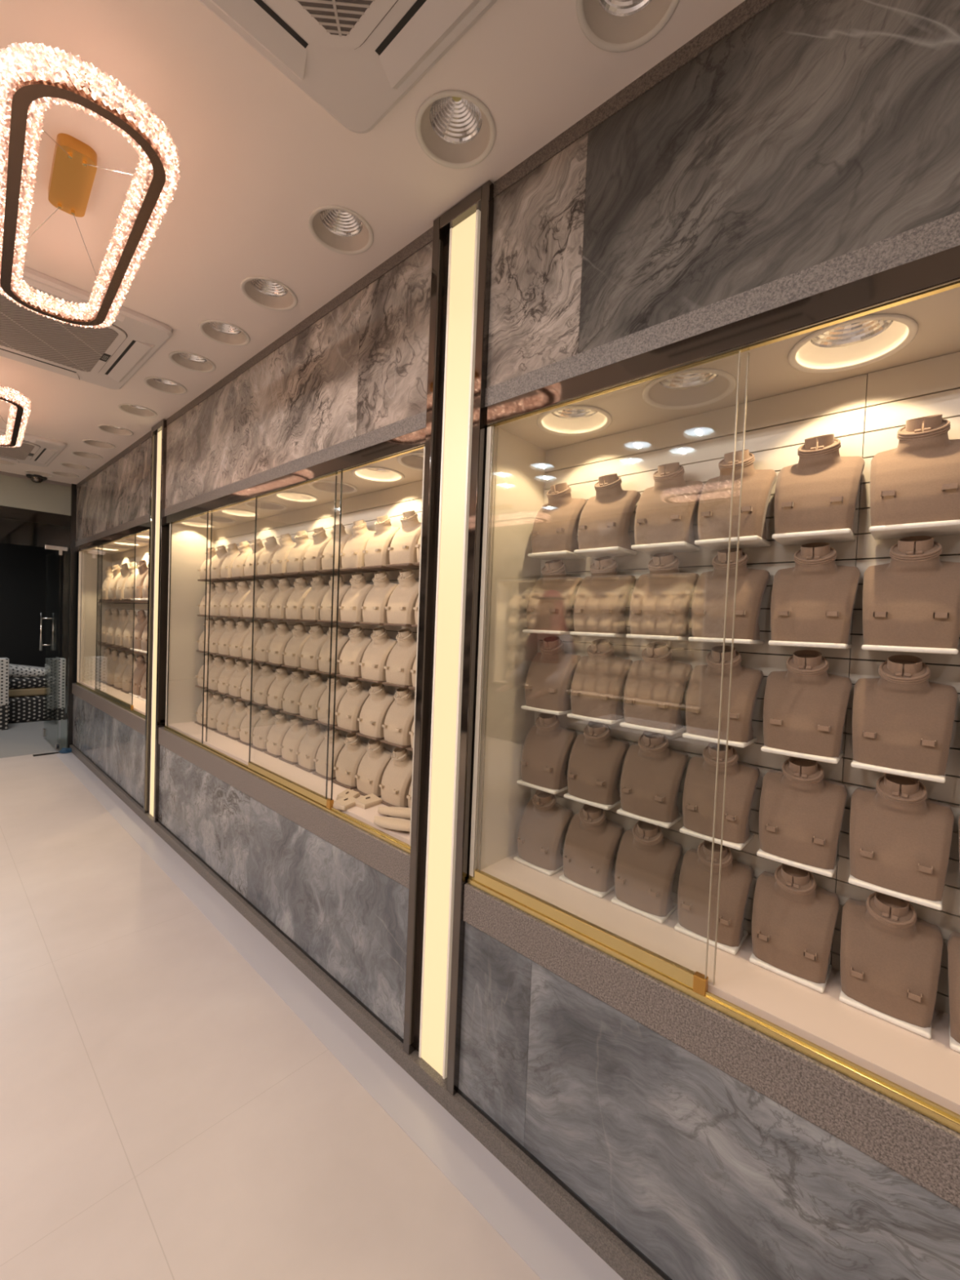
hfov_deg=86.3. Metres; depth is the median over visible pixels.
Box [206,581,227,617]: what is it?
bust
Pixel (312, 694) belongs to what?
bust
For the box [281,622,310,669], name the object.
bust
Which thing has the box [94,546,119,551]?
recessed light
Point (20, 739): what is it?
ground
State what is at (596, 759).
bust
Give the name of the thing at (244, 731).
bust
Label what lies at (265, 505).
recessed light
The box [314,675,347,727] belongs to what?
bust
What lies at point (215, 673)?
bust
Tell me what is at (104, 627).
bust
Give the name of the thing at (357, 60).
air conditioner
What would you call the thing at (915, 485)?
bust
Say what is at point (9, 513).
ceiling
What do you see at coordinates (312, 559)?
bust
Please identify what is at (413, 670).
bust
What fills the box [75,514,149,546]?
trim
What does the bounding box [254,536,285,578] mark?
bust
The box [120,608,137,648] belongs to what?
bust
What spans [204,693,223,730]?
bust
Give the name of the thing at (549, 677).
bust
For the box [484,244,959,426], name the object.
trim
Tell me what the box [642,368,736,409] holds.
recessed light
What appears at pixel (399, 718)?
bust
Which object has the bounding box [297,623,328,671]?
bust
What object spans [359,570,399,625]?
bust
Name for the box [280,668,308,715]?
bust
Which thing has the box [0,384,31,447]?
pendant lamp
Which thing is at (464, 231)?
diffuser
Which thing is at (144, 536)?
recessed light
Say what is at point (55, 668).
column
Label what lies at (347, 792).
tray
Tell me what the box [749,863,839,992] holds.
bust
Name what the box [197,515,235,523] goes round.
recessed light
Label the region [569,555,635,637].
bust
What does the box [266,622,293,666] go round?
bust
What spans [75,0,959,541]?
wall
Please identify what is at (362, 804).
tray
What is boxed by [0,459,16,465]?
recessed light
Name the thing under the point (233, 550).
bust
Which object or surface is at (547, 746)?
bust
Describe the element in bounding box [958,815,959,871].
bust
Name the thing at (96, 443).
recessed light
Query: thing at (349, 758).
bust
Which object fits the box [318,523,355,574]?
bust
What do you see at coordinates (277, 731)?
bust
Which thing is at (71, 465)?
recessed light
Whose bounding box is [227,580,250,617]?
bust
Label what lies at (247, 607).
bust
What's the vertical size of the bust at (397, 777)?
0.233 m
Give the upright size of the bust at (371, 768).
0.233 m
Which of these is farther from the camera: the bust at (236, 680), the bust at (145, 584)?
the bust at (145, 584)
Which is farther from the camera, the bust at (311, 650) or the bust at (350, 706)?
the bust at (311, 650)
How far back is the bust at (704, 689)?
1.23 m
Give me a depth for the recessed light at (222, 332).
2.38 m
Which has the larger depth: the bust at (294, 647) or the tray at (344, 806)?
the bust at (294, 647)
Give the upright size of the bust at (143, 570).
0.361 m
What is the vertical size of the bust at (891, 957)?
0.233 m
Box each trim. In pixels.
[0,471,71,487]
[66,483,76,747]
[69,744,664,1279]
[71,682,145,735]
[71,743,143,808]
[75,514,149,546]
[75,521,149,552]
[76,430,151,488]
[157,820,403,1043]
[158,726,410,888]
[164,410,426,515]
[164,426,426,524]
[166,226,433,425]
[457,1088,672,1279]
[462,882,959,1208]
[484,211,959,407]
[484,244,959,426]
[493,0,777,197]
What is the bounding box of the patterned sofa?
[8,663,46,723]
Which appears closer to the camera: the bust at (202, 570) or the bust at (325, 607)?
the bust at (325, 607)
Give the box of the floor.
[0,751,623,1279]
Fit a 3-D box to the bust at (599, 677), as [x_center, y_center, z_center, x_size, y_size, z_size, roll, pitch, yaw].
[0.346,0.113,1.486,0.163,0.233,0.119,4,2,41]
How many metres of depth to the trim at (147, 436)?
4.22 m
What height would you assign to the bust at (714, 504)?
0.233 m
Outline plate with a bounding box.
[32,751,60,756]
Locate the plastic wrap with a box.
[58,747,71,753]
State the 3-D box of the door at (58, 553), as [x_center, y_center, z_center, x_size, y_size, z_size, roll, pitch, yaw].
[-4.639,0.087,5.550,0.820,2.080,0.135,4,2,42]
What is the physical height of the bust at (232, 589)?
0.233 m
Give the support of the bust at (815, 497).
in the showcase at (773, 406)
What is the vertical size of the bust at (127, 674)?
0.361 m
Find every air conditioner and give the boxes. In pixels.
[0,258,172,389]
[0,427,66,466]
[197,0,497,133]
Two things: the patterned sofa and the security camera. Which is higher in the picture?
the security camera
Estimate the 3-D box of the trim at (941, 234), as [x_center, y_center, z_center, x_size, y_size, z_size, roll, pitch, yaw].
[0.956,-0.645,0.656,2.527,0.055,0.015,4,2,42]
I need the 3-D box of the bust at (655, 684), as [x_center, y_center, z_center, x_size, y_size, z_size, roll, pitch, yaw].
[0.471,0.121,1.373,0.163,0.233,0.119,4,2,43]
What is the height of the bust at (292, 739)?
0.233 m
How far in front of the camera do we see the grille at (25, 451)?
4.13 m
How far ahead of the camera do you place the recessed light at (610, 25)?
1.09 m
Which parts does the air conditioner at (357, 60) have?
panel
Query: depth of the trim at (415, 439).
2.12 m
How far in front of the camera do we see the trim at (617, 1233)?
1.29 m
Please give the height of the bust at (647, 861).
0.233 m
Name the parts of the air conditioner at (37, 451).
panel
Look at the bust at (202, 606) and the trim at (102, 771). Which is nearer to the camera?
the bust at (202, 606)
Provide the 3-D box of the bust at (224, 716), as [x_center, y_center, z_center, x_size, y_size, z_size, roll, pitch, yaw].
[-1.593,0.468,3.238,0.163,0.233,0.119,4,2,42]
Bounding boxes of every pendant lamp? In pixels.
[0,42,180,328]
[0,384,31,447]
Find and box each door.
[0,517,79,684]
[39,550,62,750]
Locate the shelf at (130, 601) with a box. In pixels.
[98,600,147,603]
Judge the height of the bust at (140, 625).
0.361 m
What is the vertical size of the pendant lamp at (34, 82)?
0.198 m
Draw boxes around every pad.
[373,815,410,832]
[377,805,410,820]
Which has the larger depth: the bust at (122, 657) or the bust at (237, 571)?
the bust at (122, 657)
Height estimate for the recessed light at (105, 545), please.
0.094 m
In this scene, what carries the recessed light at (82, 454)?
in the ceiling at (257, 154)
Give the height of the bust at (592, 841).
0.233 m
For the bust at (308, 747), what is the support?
on the showcase at (188, 544)
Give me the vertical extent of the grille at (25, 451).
0.002 m
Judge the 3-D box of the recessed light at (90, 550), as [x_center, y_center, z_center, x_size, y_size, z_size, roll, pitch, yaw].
[-3.841,-0.937,5.161,0.209,0.094,0.209,2,2,-1]
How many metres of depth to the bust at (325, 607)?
2.38 m
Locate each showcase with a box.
[75,529,149,719]
[164,445,425,853]
[467,281,959,1133]
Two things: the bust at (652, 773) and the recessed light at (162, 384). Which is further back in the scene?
the recessed light at (162, 384)
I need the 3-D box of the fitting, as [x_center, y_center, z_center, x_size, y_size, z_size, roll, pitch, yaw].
[-4.324,-0.936,5.225,0.040,0.040,0.180,4,2,42]
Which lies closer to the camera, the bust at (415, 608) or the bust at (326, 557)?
the bust at (415, 608)
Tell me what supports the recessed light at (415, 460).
attached to the showcase at (188, 544)
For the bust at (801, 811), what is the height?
0.233 m
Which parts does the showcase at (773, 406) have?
panel, floor panel, ceiling panel, panel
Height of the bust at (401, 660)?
0.233 m
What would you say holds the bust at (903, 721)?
in the showcase at (773, 406)
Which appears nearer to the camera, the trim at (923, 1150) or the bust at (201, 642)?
the trim at (923, 1150)
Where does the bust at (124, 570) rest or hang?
on the shelf at (130, 601)
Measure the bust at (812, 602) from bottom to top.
0.233 m
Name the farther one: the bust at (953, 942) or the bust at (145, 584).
the bust at (145, 584)
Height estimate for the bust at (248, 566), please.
0.233 m
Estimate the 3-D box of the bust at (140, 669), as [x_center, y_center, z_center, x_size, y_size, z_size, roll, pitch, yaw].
[-2.990,0.310,4.503,0.252,0.361,0.119,4,2,42]
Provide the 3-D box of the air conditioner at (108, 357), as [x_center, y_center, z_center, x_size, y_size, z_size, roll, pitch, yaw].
[-2.039,-1.407,2.268,0.950,0.042,0.950,4,2,42]
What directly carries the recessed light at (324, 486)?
attached to the showcase at (188, 544)
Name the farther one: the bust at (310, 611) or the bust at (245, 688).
the bust at (245, 688)
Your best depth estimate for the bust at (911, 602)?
0.99 m
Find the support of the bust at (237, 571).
in the showcase at (188, 544)
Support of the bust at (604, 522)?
in the showcase at (773, 406)
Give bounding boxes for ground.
[0,685,67,758]
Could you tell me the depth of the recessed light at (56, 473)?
4.95 m
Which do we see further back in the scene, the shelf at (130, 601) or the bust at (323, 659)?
the shelf at (130, 601)
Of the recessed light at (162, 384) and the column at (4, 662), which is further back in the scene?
the column at (4, 662)
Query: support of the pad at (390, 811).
on the showcase at (188, 544)
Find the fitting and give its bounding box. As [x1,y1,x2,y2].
[44,545,67,551]
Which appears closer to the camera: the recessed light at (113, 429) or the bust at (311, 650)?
the bust at (311, 650)
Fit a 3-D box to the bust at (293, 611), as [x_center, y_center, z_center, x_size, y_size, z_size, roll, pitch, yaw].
[-0.930,-0.213,2.642,0.163,0.233,0.119,4,2,42]
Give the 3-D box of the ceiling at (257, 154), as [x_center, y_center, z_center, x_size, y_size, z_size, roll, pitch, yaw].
[-2.167,-1.396,0.822,9.250,0.012,4.900,4,2,42]
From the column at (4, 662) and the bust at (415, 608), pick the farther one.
the column at (4, 662)
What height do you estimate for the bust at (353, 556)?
0.233 m
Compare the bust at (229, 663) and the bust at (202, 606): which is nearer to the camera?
the bust at (229, 663)
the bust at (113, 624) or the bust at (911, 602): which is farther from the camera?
the bust at (113, 624)
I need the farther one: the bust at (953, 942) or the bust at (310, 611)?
the bust at (310, 611)
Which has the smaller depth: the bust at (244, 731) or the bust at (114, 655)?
the bust at (244, 731)
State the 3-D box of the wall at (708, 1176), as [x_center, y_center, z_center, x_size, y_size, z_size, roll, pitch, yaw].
[-1.216,1.028,2.612,8.200,0.530,0.012,4,2,42]
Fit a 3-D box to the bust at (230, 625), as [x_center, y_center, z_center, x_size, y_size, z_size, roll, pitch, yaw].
[-1.575,-0.017,3.224,0.163,0.233,0.119,4,2,41]
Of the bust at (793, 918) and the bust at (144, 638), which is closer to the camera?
the bust at (793, 918)
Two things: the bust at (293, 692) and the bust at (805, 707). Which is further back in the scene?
the bust at (293, 692)
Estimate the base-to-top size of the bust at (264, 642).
0.233 m
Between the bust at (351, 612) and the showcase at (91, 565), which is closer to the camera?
the bust at (351, 612)
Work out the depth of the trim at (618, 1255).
1.58 m
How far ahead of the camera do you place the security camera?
4.99 m
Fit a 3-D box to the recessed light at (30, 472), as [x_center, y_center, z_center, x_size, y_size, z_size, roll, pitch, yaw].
[-4.224,-1.639,4.910,0.209,0.094,0.209,4,2,42]
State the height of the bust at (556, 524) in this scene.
0.233 m
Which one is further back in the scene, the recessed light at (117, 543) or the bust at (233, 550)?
the recessed light at (117, 543)
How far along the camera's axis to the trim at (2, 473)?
5.02 m
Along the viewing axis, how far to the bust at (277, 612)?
2.72 m
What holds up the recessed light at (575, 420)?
attached to the showcase at (773, 406)
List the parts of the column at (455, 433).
frame, rail, frame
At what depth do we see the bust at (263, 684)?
2.85 m
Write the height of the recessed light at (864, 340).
0.094 m
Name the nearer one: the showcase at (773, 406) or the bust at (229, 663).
the showcase at (773, 406)
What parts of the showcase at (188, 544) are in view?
panel, floor panel, ceiling panel, panel, panel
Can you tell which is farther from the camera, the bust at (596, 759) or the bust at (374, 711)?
the bust at (374, 711)
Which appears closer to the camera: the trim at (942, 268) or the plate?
the trim at (942, 268)
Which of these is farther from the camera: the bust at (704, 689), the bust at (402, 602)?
the bust at (402, 602)
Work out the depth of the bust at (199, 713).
3.43 m
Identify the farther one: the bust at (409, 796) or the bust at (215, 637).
the bust at (215, 637)
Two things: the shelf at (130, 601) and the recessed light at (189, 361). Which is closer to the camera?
the recessed light at (189, 361)
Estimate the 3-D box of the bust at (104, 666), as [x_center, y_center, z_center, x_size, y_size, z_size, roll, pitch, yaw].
[-3.836,0.253,5.268,0.252,0.361,0.119,4,2,41]
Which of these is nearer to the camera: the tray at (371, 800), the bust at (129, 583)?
the tray at (371, 800)
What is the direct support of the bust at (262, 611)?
in the showcase at (188, 544)
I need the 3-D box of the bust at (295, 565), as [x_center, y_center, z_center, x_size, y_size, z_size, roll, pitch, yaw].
[-0.922,-0.450,2.637,0.163,0.233,0.119,4,2,41]
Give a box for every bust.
[97,647,111,683]
[98,608,112,644]
[99,565,113,600]
[104,648,119,686]
[105,608,120,645]
[106,564,121,600]
[112,650,127,689]
[113,608,128,647]
[114,563,129,600]
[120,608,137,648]
[120,653,136,693]
[121,561,138,600]
[128,654,146,697]
[129,609,147,651]
[130,560,148,599]
[138,659,146,702]
[139,612,147,653]
[140,564,148,599]
[194,689,213,725]
[195,653,213,688]
[196,617,215,653]
[197,546,222,582]
[197,582,216,616]
[204,655,225,692]
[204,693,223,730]
[205,618,226,654]
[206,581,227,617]
[207,545,233,582]
[214,696,235,735]
[215,657,235,695]
[216,618,237,657]
[217,581,238,617]
[218,542,244,581]
[225,699,247,740]
[226,619,249,658]
[226,659,248,698]
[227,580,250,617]
[229,541,256,580]
[236,703,261,745]
[238,662,261,702]
[239,620,263,661]
[240,579,264,618]
[241,538,270,579]
[250,706,275,751]
[251,663,275,706]
[253,578,279,619]
[253,621,276,663]
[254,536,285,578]
[263,711,290,757]
[265,666,291,711]
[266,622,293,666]
[267,577,294,620]
[268,533,300,577]
[279,715,307,764]
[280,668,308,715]
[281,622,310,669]
[282,576,311,621]
[284,530,315,576]
[294,720,325,772]
[296,671,327,721]
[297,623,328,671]
[299,575,329,622]
[300,527,335,575]
[312,726,346,780]
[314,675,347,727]
[315,624,349,675]
[316,573,351,622]
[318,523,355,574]
[333,733,367,789]
[334,679,369,733]
[336,626,372,679]
[337,572,373,624]
[339,519,377,573]
[353,739,391,797]
[355,683,395,740]
[357,626,397,683]
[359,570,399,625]
[360,515,402,571]
[378,746,412,807]
[380,687,414,748]
[382,628,417,688]
[383,568,418,626]
[386,510,421,569]
[406,782,411,808]
[407,720,413,751]
[408,657,416,689]
[411,595,418,626]
[413,535,420,565]
[513,789,573,875]
[516,712,577,794]
[520,635,581,715]
[522,559,582,635]
[527,482,587,560]
[559,804,624,897]
[563,720,629,810]
[567,639,632,724]
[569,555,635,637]
[573,473,640,557]
[611,820,682,923]
[616,730,688,828]
[619,641,693,735]
[626,552,698,640]
[631,462,704,554]
[674,840,754,955]
[679,742,759,850]
[682,645,763,747]
[688,547,770,644]
[694,448,777,550]
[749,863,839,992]
[756,756,847,877]
[760,649,852,764]
[768,542,860,648]
[772,433,864,545]
[839,891,943,1039]
[848,773,954,910]
[850,654,957,782]
[861,535,959,654]
[869,413,959,539]
[947,931,959,1052]
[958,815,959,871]
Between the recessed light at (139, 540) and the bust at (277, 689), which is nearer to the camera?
the bust at (277, 689)
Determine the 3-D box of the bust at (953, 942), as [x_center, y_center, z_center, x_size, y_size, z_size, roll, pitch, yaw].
[0.957,0.640,0.930,0.163,0.233,0.119,4,2,42]
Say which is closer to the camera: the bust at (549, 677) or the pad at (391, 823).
the bust at (549, 677)
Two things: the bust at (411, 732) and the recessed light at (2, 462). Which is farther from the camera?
the recessed light at (2, 462)
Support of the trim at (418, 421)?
attached to the wall at (813, 132)
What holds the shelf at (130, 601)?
attached to the showcase at (91, 565)
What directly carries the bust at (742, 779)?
in the showcase at (773, 406)
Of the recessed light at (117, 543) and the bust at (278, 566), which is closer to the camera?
the bust at (278, 566)
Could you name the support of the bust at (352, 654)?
in the showcase at (188, 544)
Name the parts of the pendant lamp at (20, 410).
ring frame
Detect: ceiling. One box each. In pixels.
[0,0,745,484]
[0,505,70,527]
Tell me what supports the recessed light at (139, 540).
attached to the showcase at (91, 565)
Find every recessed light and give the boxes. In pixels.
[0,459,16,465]
[24,470,53,477]
[51,471,79,477]
[60,462,89,470]
[71,450,102,459]
[82,439,115,448]
[86,549,111,553]
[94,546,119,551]
[97,424,133,435]
[102,544,130,548]
[111,542,141,546]
[117,403,157,417]
[122,537,149,542]
[136,534,149,538]
[143,377,186,395]
[168,351,215,373]
[179,520,215,528]
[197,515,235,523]
[198,320,249,346]
[219,508,259,517]
[240,275,297,311]
[244,500,287,511]
[273,491,319,502]
[307,204,373,254]
[308,480,357,493]
[351,466,404,483]
[397,452,423,471]
[414,89,495,168]
[537,404,612,435]
[576,0,679,52]
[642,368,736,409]
[787,313,918,373]
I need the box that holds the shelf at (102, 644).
[97,642,146,656]
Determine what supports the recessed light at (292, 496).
attached to the showcase at (188, 544)
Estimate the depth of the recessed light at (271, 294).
2.08 m
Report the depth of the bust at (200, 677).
3.43 m
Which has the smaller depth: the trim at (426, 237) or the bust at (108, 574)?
the trim at (426, 237)
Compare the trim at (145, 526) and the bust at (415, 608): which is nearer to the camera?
the bust at (415, 608)
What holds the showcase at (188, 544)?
on the trim at (385, 858)
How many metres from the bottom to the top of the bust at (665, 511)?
0.233 m
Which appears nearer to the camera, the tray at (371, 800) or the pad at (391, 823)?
the pad at (391, 823)
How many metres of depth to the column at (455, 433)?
1.60 m
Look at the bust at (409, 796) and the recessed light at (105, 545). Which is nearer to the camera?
the bust at (409, 796)
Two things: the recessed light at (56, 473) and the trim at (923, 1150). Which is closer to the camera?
the trim at (923, 1150)
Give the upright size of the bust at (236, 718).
0.233 m
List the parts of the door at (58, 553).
pull handle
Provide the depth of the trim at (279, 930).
2.19 m
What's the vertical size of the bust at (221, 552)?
0.233 m
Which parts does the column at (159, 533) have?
frame, rail, frame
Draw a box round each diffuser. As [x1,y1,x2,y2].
[149,430,161,816]
[418,208,480,1079]
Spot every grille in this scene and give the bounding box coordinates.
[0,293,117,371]
[0,293,118,372]
[0,443,35,460]
[0,444,34,459]
[294,0,374,36]
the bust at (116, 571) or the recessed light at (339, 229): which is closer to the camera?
the recessed light at (339, 229)
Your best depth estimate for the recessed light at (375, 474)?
2.12 m
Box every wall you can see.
[0,474,71,515]
[72,694,959,1279]
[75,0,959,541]
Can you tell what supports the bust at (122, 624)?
on the shelf at (102, 644)
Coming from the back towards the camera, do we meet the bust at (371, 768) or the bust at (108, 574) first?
the bust at (108, 574)
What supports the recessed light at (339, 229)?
in the ceiling at (257, 154)
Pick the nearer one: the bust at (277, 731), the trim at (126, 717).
the bust at (277, 731)
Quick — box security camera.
[26,474,47,483]
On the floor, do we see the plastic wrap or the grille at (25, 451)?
the plastic wrap
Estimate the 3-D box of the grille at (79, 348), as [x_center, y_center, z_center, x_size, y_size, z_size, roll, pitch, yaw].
[-2.039,-1.392,2.269,0.612,0.002,0.612,4,2,42]
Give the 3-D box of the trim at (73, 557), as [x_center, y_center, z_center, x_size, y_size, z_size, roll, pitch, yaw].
[-4.243,-0.227,5.329,0.050,2.761,0.050,4,2,42]
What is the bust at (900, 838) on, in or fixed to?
in the showcase at (773, 406)
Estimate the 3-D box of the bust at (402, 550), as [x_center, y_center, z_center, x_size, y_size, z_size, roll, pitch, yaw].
[-0.288,-0.408,2.063,0.163,0.233,0.119,4,2,41]
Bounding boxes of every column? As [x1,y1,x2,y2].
[0,657,8,730]
[45,657,66,720]
[143,418,169,822]
[403,179,493,1095]
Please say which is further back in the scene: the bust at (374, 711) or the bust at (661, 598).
the bust at (374, 711)
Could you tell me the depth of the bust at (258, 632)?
2.96 m
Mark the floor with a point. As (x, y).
(166, 1113)
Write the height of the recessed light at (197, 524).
0.094 m
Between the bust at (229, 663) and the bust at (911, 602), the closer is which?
the bust at (911, 602)
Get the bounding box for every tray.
[333,795,355,810]
[333,803,355,810]
[336,788,359,799]
[355,793,382,808]
[355,800,382,808]
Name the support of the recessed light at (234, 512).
attached to the showcase at (188, 544)
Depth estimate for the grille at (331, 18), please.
1.05 m
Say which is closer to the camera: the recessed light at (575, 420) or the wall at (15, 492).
the recessed light at (575, 420)
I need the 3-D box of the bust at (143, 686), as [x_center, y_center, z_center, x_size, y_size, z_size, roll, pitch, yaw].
[-2.779,0.324,4.311,0.252,0.361,0.119,4,2,42]
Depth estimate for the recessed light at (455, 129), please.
1.36 m
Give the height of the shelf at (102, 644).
0.022 m
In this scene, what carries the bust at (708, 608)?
in the showcase at (773, 406)
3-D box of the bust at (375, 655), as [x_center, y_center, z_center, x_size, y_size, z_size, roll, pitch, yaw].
[-0.433,0.060,2.191,0.163,0.233,0.119,4,2,41]
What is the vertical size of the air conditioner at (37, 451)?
0.042 m
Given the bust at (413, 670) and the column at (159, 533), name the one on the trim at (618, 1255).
the column at (159, 533)
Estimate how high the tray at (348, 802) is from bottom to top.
0.026 m
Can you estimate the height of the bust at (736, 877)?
0.233 m
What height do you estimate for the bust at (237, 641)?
0.233 m
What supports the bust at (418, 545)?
in the showcase at (188, 544)
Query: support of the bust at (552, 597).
in the showcase at (773, 406)
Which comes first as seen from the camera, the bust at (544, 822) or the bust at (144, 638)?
the bust at (544, 822)
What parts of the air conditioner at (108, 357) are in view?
panel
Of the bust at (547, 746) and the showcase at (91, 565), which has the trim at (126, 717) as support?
the showcase at (91, 565)
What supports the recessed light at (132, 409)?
in the ceiling at (257, 154)
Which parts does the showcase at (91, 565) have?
panel, floor panel, ceiling panel, panel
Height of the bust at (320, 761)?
0.233 m
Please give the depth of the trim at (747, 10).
1.18 m
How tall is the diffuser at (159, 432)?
2.654 m
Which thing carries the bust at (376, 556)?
in the showcase at (188, 544)
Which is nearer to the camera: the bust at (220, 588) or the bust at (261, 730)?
the bust at (261, 730)

